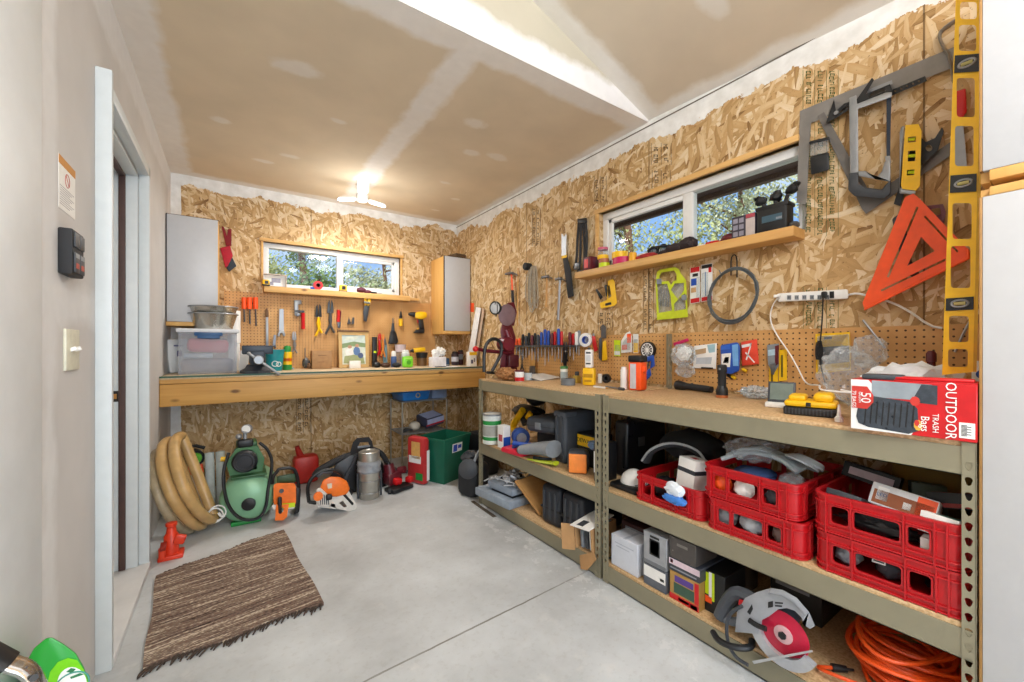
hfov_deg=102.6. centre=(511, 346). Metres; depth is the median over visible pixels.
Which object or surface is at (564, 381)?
roll
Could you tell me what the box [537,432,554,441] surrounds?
tarp
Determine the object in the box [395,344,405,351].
jars
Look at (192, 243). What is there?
upper cabinet
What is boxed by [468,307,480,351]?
trim board
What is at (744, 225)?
box
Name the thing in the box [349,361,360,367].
note card
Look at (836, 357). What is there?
pack
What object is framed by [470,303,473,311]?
sticker
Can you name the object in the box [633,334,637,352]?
blister pack
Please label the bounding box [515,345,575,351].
tool rack
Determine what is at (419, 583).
floor
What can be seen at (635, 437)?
tool case
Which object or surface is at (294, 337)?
pliers
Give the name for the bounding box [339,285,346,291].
tape measure
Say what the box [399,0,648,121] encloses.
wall
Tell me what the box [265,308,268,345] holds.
bar
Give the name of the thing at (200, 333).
lid
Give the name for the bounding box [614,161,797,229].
window blind
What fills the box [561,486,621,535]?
tool case
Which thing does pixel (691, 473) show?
carton
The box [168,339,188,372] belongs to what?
paper bag
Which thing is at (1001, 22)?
upper cabinet
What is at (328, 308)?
cutter
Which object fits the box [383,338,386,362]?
pliers
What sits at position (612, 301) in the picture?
clamp
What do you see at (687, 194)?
window
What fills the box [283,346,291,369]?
spray can
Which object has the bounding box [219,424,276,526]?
air compressor
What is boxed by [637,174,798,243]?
tree
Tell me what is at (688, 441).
tool bag
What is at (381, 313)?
pegboard
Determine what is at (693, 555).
carton
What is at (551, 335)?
screwdriver
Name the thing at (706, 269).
blister pack
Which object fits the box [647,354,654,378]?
clamp
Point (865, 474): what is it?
carton
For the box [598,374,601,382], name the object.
cap
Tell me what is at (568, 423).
tool case
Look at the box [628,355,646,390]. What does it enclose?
canister
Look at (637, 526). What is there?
carton
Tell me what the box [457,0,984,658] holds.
wall
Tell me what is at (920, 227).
warning triangle
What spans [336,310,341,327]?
screwdriver
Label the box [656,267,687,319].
case
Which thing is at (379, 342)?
pliers
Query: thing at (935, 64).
framing square
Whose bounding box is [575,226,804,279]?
shelf
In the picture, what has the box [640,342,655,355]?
wheel
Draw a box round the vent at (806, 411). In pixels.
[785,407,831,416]
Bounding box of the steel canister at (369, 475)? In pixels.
[356,449,381,500]
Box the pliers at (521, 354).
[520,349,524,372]
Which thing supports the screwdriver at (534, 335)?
in the tool rack at (517, 346)
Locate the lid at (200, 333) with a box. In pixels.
[175,328,238,338]
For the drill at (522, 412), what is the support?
on the shelving unit at (579, 395)
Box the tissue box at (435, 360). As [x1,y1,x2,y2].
[429,347,445,366]
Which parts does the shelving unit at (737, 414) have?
post, post, post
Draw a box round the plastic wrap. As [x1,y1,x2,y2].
[738,385,767,398]
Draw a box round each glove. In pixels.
[220,226,235,271]
[357,287,370,292]
[635,252,656,258]
[657,236,697,254]
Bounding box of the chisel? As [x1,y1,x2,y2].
[605,386,624,390]
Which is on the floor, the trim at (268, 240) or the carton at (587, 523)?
the carton at (587, 523)
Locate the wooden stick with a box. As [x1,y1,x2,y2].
[517,268,518,325]
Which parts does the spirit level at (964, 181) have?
rail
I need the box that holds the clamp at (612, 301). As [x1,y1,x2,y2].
[596,279,616,307]
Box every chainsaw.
[271,466,300,520]
[306,468,356,510]
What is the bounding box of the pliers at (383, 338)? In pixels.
[380,335,385,356]
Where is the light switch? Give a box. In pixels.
[63,329,81,370]
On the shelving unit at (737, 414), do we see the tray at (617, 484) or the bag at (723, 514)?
the tray at (617, 484)
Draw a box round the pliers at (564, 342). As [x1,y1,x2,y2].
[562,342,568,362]
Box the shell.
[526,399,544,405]
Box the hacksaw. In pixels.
[848,92,891,198]
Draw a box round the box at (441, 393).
[429,389,446,398]
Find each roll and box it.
[204,452,215,504]
[215,451,225,507]
[228,311,240,370]
[313,281,322,289]
[561,378,574,385]
[579,333,591,346]
[599,258,608,262]
[599,262,609,266]
[602,374,610,382]
[612,251,627,259]
[613,256,628,263]
[629,252,636,260]
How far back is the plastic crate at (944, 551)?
1.17 m
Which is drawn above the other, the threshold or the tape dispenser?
the tape dispenser
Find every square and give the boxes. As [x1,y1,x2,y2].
[797,47,953,203]
[818,112,950,213]
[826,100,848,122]
[857,76,926,107]
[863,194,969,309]
[894,128,943,205]
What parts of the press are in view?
arm, lamp glass, motor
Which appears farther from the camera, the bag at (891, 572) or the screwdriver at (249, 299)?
the screwdriver at (249, 299)
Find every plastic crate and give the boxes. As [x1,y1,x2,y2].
[637,460,733,521]
[705,455,842,521]
[708,495,816,560]
[815,474,978,572]
[816,511,978,620]
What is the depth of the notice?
1.20 m
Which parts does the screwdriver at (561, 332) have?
handle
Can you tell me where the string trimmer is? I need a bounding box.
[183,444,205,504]
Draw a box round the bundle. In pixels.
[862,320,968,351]
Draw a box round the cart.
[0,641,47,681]
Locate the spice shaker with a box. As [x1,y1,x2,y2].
[573,372,580,382]
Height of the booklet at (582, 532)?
0.087 m
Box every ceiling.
[111,0,647,224]
[533,0,894,119]
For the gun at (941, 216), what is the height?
0.286 m
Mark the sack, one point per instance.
(884, 528)
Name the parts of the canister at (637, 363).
lid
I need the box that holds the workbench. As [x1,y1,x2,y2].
[159,364,484,406]
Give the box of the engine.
[382,462,412,493]
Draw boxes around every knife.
[592,333,597,351]
[955,89,966,165]
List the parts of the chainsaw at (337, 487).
handle, tank, handle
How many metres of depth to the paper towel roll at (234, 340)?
3.42 m
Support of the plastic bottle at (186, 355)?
on the folded cloth at (193, 364)
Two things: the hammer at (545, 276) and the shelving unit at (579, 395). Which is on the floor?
the shelving unit at (579, 395)
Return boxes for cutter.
[324,300,335,334]
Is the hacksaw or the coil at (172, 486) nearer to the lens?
the hacksaw
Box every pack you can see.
[567,448,589,473]
[614,340,619,355]
[621,331,631,352]
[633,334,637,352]
[662,481,686,505]
[690,266,699,303]
[701,263,711,301]
[816,332,850,373]
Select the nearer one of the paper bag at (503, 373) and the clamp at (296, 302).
the paper bag at (503, 373)
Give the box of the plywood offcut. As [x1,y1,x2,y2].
[515,475,546,515]
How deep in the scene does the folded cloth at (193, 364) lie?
3.07 m
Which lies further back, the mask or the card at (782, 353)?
the mask
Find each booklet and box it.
[580,530,584,547]
[585,521,605,548]
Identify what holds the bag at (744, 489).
in the plastic crate at (795, 495)
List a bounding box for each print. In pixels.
[174,345,183,355]
[270,278,280,284]
[342,335,365,364]
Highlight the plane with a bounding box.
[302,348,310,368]
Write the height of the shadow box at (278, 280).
0.112 m
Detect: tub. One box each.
[265,349,284,370]
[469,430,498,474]
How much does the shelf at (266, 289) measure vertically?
0.052 m
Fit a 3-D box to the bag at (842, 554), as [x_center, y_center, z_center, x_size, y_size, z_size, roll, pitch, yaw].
[1.073,0.653,1.303,0.094,0.077,0.071,0,0,-34]
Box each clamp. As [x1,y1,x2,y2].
[294,300,304,328]
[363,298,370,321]
[388,318,397,343]
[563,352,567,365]
[596,279,616,307]
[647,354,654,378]
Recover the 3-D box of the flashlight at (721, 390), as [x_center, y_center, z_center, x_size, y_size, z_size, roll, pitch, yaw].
[0.991,0.162,1.935,0.053,0.155,0.053,0,0,-34]
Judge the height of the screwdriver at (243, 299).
0.210 m
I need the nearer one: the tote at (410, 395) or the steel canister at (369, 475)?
the steel canister at (369, 475)
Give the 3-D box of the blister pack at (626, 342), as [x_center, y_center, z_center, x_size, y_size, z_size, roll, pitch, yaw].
[0.740,-0.030,2.670,0.022,0.143,0.095,0,0,-34]
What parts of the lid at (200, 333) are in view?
lid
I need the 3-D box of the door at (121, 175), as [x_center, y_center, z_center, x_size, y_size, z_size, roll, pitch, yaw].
[-1.772,0.129,1.775,0.026,2.023,0.775,0,0,-34]
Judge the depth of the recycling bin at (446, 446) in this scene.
3.54 m
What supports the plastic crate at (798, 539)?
on the shelving unit at (737, 414)
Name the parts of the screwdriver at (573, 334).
handle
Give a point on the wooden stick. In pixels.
(517, 268)
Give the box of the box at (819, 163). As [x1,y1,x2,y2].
[809,137,828,173]
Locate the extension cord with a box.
[816,615,972,681]
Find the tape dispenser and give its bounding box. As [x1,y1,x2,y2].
[402,356,412,367]
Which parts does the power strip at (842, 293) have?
cord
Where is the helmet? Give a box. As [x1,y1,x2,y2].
[403,421,419,432]
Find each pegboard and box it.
[224,291,434,368]
[514,324,978,400]
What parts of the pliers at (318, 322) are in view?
handle, handle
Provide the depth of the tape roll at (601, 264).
2.74 m
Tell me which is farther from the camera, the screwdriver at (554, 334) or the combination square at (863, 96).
the screwdriver at (554, 334)
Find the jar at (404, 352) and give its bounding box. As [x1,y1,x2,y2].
[401,350,409,366]
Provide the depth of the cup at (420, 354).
4.29 m
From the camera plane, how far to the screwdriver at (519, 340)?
3.57 m
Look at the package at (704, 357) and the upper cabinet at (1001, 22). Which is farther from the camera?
the package at (704, 357)
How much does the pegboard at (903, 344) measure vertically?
0.305 m
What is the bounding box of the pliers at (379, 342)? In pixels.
[377,334,381,356]
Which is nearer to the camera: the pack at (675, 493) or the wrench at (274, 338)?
the pack at (675, 493)
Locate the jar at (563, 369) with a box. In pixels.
[560,366,567,380]
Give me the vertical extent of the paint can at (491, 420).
0.217 m
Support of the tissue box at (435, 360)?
on the workbench
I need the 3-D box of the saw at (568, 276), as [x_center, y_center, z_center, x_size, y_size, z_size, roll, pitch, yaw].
[0.424,-0.628,3.134,0.032,0.520,0.167,0,0,-34]
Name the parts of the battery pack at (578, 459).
panel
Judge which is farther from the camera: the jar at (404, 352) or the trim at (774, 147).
the jar at (404, 352)
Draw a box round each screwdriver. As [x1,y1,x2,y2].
[241,297,246,321]
[247,297,251,323]
[253,297,257,325]
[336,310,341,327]
[399,311,402,325]
[518,338,520,357]
[527,333,530,344]
[533,333,536,344]
[536,335,539,344]
[540,332,542,356]
[543,329,546,344]
[547,331,549,361]
[550,333,553,344]
[553,331,556,344]
[557,329,559,358]
[560,331,562,362]
[568,332,571,344]
[572,333,574,359]
[575,332,577,353]
[577,330,580,344]
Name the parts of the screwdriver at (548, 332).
handle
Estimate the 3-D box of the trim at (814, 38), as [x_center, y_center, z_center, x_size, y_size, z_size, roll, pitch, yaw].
[0.506,-1.369,3.043,0.006,0.004,4.050,0,0,-34]
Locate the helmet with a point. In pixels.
(413, 426)
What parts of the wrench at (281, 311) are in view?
handle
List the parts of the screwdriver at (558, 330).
handle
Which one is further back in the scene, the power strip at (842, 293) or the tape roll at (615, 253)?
the tape roll at (615, 253)
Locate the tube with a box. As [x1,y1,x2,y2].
[834,405,843,421]
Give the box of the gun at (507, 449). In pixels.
[501,445,527,456]
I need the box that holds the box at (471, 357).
[466,352,476,366]
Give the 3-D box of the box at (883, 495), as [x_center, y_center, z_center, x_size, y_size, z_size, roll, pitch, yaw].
[1.162,0.465,1.214,0.094,0.107,0.156,0,0,-34]
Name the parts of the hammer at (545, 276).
handle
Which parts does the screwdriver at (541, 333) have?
handle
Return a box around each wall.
[42,0,170,681]
[171,172,456,485]
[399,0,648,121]
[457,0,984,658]
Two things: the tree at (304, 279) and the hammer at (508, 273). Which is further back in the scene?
the tree at (304, 279)
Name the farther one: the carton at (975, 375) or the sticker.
the sticker
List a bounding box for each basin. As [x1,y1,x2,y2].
[187,312,238,328]
[188,305,238,313]
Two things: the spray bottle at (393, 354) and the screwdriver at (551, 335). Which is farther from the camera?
the spray bottle at (393, 354)
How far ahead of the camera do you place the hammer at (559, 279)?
3.19 m
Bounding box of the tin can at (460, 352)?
[458,350,462,364]
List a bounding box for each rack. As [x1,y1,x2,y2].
[390,398,446,465]
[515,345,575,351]
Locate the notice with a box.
[58,153,74,219]
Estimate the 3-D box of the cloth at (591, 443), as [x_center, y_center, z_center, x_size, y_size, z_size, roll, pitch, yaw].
[0.456,0.549,2.281,0.056,0.056,0.082,0,0,-34]
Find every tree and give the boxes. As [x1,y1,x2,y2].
[269,250,306,283]
[269,250,373,287]
[343,261,390,288]
[614,196,729,255]
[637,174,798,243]
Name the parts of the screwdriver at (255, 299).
handle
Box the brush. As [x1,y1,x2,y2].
[529,347,535,373]
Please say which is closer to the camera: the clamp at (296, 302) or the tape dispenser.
the clamp at (296, 302)
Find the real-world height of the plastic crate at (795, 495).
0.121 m
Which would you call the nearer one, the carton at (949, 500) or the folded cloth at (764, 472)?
the carton at (949, 500)
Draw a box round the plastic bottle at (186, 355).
[184,353,212,357]
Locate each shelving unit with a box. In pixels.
[479,334,671,578]
[603,388,978,681]
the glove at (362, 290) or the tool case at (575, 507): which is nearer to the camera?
the tool case at (575, 507)
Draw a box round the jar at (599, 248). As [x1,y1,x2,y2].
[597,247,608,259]
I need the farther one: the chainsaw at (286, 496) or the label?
the chainsaw at (286, 496)
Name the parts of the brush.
handle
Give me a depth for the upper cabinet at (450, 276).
4.36 m
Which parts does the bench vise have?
lever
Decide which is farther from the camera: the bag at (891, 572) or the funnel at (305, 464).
the funnel at (305, 464)
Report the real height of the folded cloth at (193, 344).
0.110 m
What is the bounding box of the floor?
[93,456,766,681]
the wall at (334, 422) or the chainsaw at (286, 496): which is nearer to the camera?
the chainsaw at (286, 496)
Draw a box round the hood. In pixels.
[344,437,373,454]
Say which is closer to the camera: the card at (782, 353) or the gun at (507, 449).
the card at (782, 353)
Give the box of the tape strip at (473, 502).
[471,501,496,516]
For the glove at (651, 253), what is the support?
on the shelf at (790, 233)
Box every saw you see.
[561,233,573,297]
[710,586,816,672]
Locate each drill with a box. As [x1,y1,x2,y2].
[408,312,426,332]
[510,404,545,431]
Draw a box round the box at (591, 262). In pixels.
[583,256,598,270]
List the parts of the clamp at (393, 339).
handle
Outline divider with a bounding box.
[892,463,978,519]
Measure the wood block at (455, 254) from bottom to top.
0.060 m
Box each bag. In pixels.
[29,637,89,681]
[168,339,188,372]
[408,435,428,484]
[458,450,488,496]
[495,367,515,380]
[641,428,725,463]
[650,475,675,495]
[673,338,691,360]
[715,475,731,489]
[719,509,739,525]
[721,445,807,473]
[734,481,754,497]
[739,516,761,534]
[764,489,775,504]
[772,526,780,542]
[784,453,824,471]
[835,546,863,564]
[860,361,966,378]
[875,563,900,580]
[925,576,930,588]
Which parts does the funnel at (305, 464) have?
spout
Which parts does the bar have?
handle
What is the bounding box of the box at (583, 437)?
[577,430,611,467]
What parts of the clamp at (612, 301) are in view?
lever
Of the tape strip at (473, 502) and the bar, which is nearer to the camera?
the tape strip at (473, 502)
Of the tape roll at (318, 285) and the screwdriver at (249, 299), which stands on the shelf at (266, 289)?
the tape roll at (318, 285)
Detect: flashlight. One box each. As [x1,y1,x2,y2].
[674,380,713,392]
[716,364,727,397]
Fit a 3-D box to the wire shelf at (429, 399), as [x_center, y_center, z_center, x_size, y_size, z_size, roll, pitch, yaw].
[-0.948,0.530,4.163,0.466,0.009,0.348,0,0,-34]
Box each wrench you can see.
[272,335,275,347]
[277,309,284,336]
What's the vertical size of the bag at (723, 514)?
0.084 m
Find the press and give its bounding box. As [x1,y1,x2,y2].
[473,301,518,373]
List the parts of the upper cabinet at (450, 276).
door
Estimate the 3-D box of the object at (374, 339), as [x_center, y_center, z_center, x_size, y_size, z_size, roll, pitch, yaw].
[-1.375,0.052,4.099,0.044,0.300,0.032,0,0,-34]
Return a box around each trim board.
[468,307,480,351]
[475,308,483,357]
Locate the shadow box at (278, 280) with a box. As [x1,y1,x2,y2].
[263,273,286,286]
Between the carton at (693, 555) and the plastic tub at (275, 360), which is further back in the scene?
the plastic tub at (275, 360)
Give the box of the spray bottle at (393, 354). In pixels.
[391,351,396,366]
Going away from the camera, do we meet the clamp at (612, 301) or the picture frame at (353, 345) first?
the clamp at (612, 301)
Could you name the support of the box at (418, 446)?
on the floor
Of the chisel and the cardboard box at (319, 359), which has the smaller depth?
the chisel
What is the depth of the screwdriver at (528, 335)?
3.49 m
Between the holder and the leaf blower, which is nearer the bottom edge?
the leaf blower
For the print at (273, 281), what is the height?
0.065 m
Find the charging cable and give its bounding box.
[770,294,850,393]
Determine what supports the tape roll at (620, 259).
on the shelf at (790, 233)
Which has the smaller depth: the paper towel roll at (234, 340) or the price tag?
the price tag
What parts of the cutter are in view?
handle, handle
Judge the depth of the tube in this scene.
1.30 m
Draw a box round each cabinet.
[166,213,218,327]
[431,255,469,334]
[979,0,1023,189]
[979,180,1023,681]
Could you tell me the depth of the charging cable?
1.84 m
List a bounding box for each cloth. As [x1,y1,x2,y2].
[181,358,233,372]
[187,338,228,352]
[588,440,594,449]
[734,465,776,479]
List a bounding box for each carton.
[239,350,248,371]
[498,424,509,447]
[561,510,616,569]
[612,528,643,577]
[622,517,651,534]
[643,527,669,571]
[644,561,669,594]
[669,555,725,583]
[670,535,716,567]
[670,569,704,612]
[676,455,706,490]
[705,558,744,613]
[771,578,841,627]
[826,487,870,503]
[841,461,903,489]
[908,480,947,515]
[918,510,961,532]
[920,534,928,548]
[925,491,978,510]
[972,361,978,380]
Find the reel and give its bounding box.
[511,427,529,442]
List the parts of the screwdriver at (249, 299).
handle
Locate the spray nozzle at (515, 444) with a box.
[512,441,529,447]
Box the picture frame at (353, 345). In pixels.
[337,330,368,367]
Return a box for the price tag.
[872,558,885,565]
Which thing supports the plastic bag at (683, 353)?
hanging from the pegboard at (903, 344)
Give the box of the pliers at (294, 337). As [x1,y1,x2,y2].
[292,331,297,352]
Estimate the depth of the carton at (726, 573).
1.65 m
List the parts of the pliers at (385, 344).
handle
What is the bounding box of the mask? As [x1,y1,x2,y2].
[620,468,647,486]
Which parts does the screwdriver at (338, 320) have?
handle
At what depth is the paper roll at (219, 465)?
2.96 m
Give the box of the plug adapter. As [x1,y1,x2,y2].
[815,291,827,384]
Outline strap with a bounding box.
[573,218,587,271]
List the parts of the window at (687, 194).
sash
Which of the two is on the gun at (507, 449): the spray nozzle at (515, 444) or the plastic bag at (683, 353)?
the spray nozzle at (515, 444)
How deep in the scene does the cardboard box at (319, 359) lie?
3.73 m
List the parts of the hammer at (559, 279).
handle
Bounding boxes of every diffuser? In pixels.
[338,198,355,200]
[358,179,368,193]
[369,201,384,207]
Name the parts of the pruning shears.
handle, blade, handle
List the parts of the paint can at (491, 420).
panel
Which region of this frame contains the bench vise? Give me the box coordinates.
[240,345,279,375]
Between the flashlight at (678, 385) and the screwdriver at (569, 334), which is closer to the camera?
the flashlight at (678, 385)
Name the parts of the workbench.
rail, edge trim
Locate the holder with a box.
[754,181,800,232]
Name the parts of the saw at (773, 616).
handle, cord, lever, plate, blade, motor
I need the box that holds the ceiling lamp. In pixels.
[337,179,385,207]
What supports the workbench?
attached to the wall at (334, 422)
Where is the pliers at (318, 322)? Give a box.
[314,304,322,335]
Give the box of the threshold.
[113,560,150,665]
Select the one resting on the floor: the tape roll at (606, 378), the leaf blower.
the leaf blower
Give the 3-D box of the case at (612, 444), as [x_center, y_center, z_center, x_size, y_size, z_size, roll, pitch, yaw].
[0.491,0.587,2.157,0.132,0.234,0.049,0,0,-34]
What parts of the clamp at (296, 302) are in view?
frame, handle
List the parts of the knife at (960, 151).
blade, handle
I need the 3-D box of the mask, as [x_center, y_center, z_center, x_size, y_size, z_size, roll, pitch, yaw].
[0.612,0.652,2.044,0.132,0.083,0.144,0,0,-34]
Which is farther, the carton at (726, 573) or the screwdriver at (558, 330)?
the screwdriver at (558, 330)
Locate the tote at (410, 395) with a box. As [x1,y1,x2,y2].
[392,390,429,400]
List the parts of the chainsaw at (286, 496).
handle, frame handle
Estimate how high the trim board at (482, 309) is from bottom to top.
0.549 m
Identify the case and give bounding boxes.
[475,468,530,509]
[526,413,554,434]
[541,482,567,527]
[554,408,610,463]
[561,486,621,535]
[594,436,616,482]
[616,417,664,475]
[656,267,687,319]
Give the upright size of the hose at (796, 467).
0.144 m
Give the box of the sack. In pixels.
[833,510,920,542]
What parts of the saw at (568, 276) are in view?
blade, handle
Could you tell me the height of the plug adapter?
0.402 m
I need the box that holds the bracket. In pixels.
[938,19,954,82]
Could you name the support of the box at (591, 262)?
on the shelf at (790, 233)
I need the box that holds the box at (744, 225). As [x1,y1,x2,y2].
[732,212,756,238]
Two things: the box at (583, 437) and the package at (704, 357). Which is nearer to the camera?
the package at (704, 357)
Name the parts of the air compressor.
power cord, tank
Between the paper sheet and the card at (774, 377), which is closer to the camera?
the card at (774, 377)
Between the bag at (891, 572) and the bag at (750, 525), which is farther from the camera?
the bag at (750, 525)
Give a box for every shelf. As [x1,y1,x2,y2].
[263,286,418,301]
[391,398,446,402]
[391,425,444,434]
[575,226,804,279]
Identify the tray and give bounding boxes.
[488,475,524,495]
[610,479,649,494]
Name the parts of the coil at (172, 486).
tie cord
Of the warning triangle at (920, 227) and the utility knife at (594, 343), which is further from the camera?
the utility knife at (594, 343)
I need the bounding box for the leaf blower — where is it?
[312,437,388,495]
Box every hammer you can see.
[505,272,517,301]
[541,270,552,306]
[554,272,564,319]
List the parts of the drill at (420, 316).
handle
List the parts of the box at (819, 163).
lid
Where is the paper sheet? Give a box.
[530,373,559,380]
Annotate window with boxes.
[263,242,398,294]
[603,146,806,264]
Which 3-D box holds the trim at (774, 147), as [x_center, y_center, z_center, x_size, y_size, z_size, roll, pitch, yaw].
[0.961,-0.748,2.394,0.050,0.435,1.265,0,0,-34]
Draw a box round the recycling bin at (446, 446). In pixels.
[419,429,470,484]
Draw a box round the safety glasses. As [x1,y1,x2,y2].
[647,244,667,253]
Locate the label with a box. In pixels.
[583,374,592,381]
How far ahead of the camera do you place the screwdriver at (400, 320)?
4.30 m
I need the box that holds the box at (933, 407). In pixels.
[851,373,978,442]
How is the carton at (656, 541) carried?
on the carton at (656, 578)
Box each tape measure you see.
[262,279,269,285]
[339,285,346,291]
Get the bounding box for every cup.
[416,352,427,357]
[515,370,523,381]
[524,373,531,379]
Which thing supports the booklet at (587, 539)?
in the carton at (587, 523)
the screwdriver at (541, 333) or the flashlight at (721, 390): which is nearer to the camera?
the flashlight at (721, 390)
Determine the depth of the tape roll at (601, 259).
2.75 m
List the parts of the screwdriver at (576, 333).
handle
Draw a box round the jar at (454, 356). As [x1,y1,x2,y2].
[451,351,458,364]
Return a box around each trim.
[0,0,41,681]
[95,66,149,674]
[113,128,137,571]
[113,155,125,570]
[259,237,403,295]
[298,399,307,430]
[456,38,814,227]
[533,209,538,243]
[594,134,798,256]
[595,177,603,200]
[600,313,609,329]
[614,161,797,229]
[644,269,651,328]
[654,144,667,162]
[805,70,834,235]
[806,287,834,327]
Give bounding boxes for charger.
[783,392,838,417]
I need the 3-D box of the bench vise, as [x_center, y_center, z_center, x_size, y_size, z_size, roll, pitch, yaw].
[-1.948,0.104,3.143,0.224,0.226,0.402,0,0,-42]
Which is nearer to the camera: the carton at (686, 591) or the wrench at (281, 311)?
the carton at (686, 591)
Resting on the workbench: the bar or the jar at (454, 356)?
the jar at (454, 356)
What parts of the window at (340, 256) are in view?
sash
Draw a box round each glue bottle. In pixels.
[583,347,595,385]
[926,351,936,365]
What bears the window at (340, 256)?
in the wall at (334, 422)
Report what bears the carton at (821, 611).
on the shelving unit at (737, 414)
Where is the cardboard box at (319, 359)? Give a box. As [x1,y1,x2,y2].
[311,351,331,368]
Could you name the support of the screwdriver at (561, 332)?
in the tool rack at (517, 346)
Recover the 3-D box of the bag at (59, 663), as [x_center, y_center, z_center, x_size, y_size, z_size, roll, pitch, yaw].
[-1.003,0.950,0.910,0.151,0.685,0.144,0,0,-34]
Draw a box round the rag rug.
[137,530,323,678]
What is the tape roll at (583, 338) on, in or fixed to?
hanging from the pegboard at (903, 344)
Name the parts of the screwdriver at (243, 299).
handle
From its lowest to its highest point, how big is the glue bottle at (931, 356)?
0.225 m
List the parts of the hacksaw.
handle, blade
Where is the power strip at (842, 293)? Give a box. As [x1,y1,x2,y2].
[777,289,941,328]
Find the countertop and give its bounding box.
[159,364,481,379]
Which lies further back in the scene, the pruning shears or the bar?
the bar
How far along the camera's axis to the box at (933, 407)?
1.10 m
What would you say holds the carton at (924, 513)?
in the plastic crate at (944, 551)
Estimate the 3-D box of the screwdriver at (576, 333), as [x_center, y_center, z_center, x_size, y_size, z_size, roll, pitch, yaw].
[0.470,-0.029,2.990,0.027,0.161,0.026,0,0,-34]
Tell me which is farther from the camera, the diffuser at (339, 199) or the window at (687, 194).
the diffuser at (339, 199)
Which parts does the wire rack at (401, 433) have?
post, post, post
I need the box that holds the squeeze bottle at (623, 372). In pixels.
[620,367,627,388]
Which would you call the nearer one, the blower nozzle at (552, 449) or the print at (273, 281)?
the blower nozzle at (552, 449)
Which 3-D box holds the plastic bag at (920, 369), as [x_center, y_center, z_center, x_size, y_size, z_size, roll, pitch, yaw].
[1.295,0.141,1.322,0.143,0.193,0.280,0,0,-34]
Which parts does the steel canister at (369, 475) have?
rod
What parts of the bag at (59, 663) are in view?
panel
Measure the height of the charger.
0.078 m
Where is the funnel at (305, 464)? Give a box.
[292,445,318,483]
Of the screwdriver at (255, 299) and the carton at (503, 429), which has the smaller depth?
the carton at (503, 429)
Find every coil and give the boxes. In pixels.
[150,431,226,534]
[523,263,538,311]
[707,254,758,324]
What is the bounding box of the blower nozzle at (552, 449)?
[516,440,560,457]
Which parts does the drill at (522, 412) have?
motor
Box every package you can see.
[416,410,444,427]
[693,343,716,368]
[721,342,739,373]
[741,339,758,365]
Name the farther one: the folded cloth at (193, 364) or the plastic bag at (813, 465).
the folded cloth at (193, 364)
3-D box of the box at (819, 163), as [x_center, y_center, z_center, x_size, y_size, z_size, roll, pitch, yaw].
[1.341,-0.836,1.791,0.031,0.160,0.083,0,0,-34]
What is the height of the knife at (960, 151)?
0.279 m
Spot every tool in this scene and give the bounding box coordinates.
[410,347,427,365]
[767,344,778,374]
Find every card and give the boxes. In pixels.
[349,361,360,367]
[769,367,777,381]
[779,349,786,380]
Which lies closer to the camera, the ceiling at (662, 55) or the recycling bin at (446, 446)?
the ceiling at (662, 55)
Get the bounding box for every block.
[448,253,465,257]
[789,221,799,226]
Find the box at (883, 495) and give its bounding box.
[868,481,942,515]
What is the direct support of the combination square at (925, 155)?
hanging from the wall at (761, 108)
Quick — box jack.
[157,521,186,562]
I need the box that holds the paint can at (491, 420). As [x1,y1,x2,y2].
[482,412,501,444]
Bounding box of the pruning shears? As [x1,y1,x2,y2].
[599,325,606,360]
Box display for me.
[765,381,795,407]

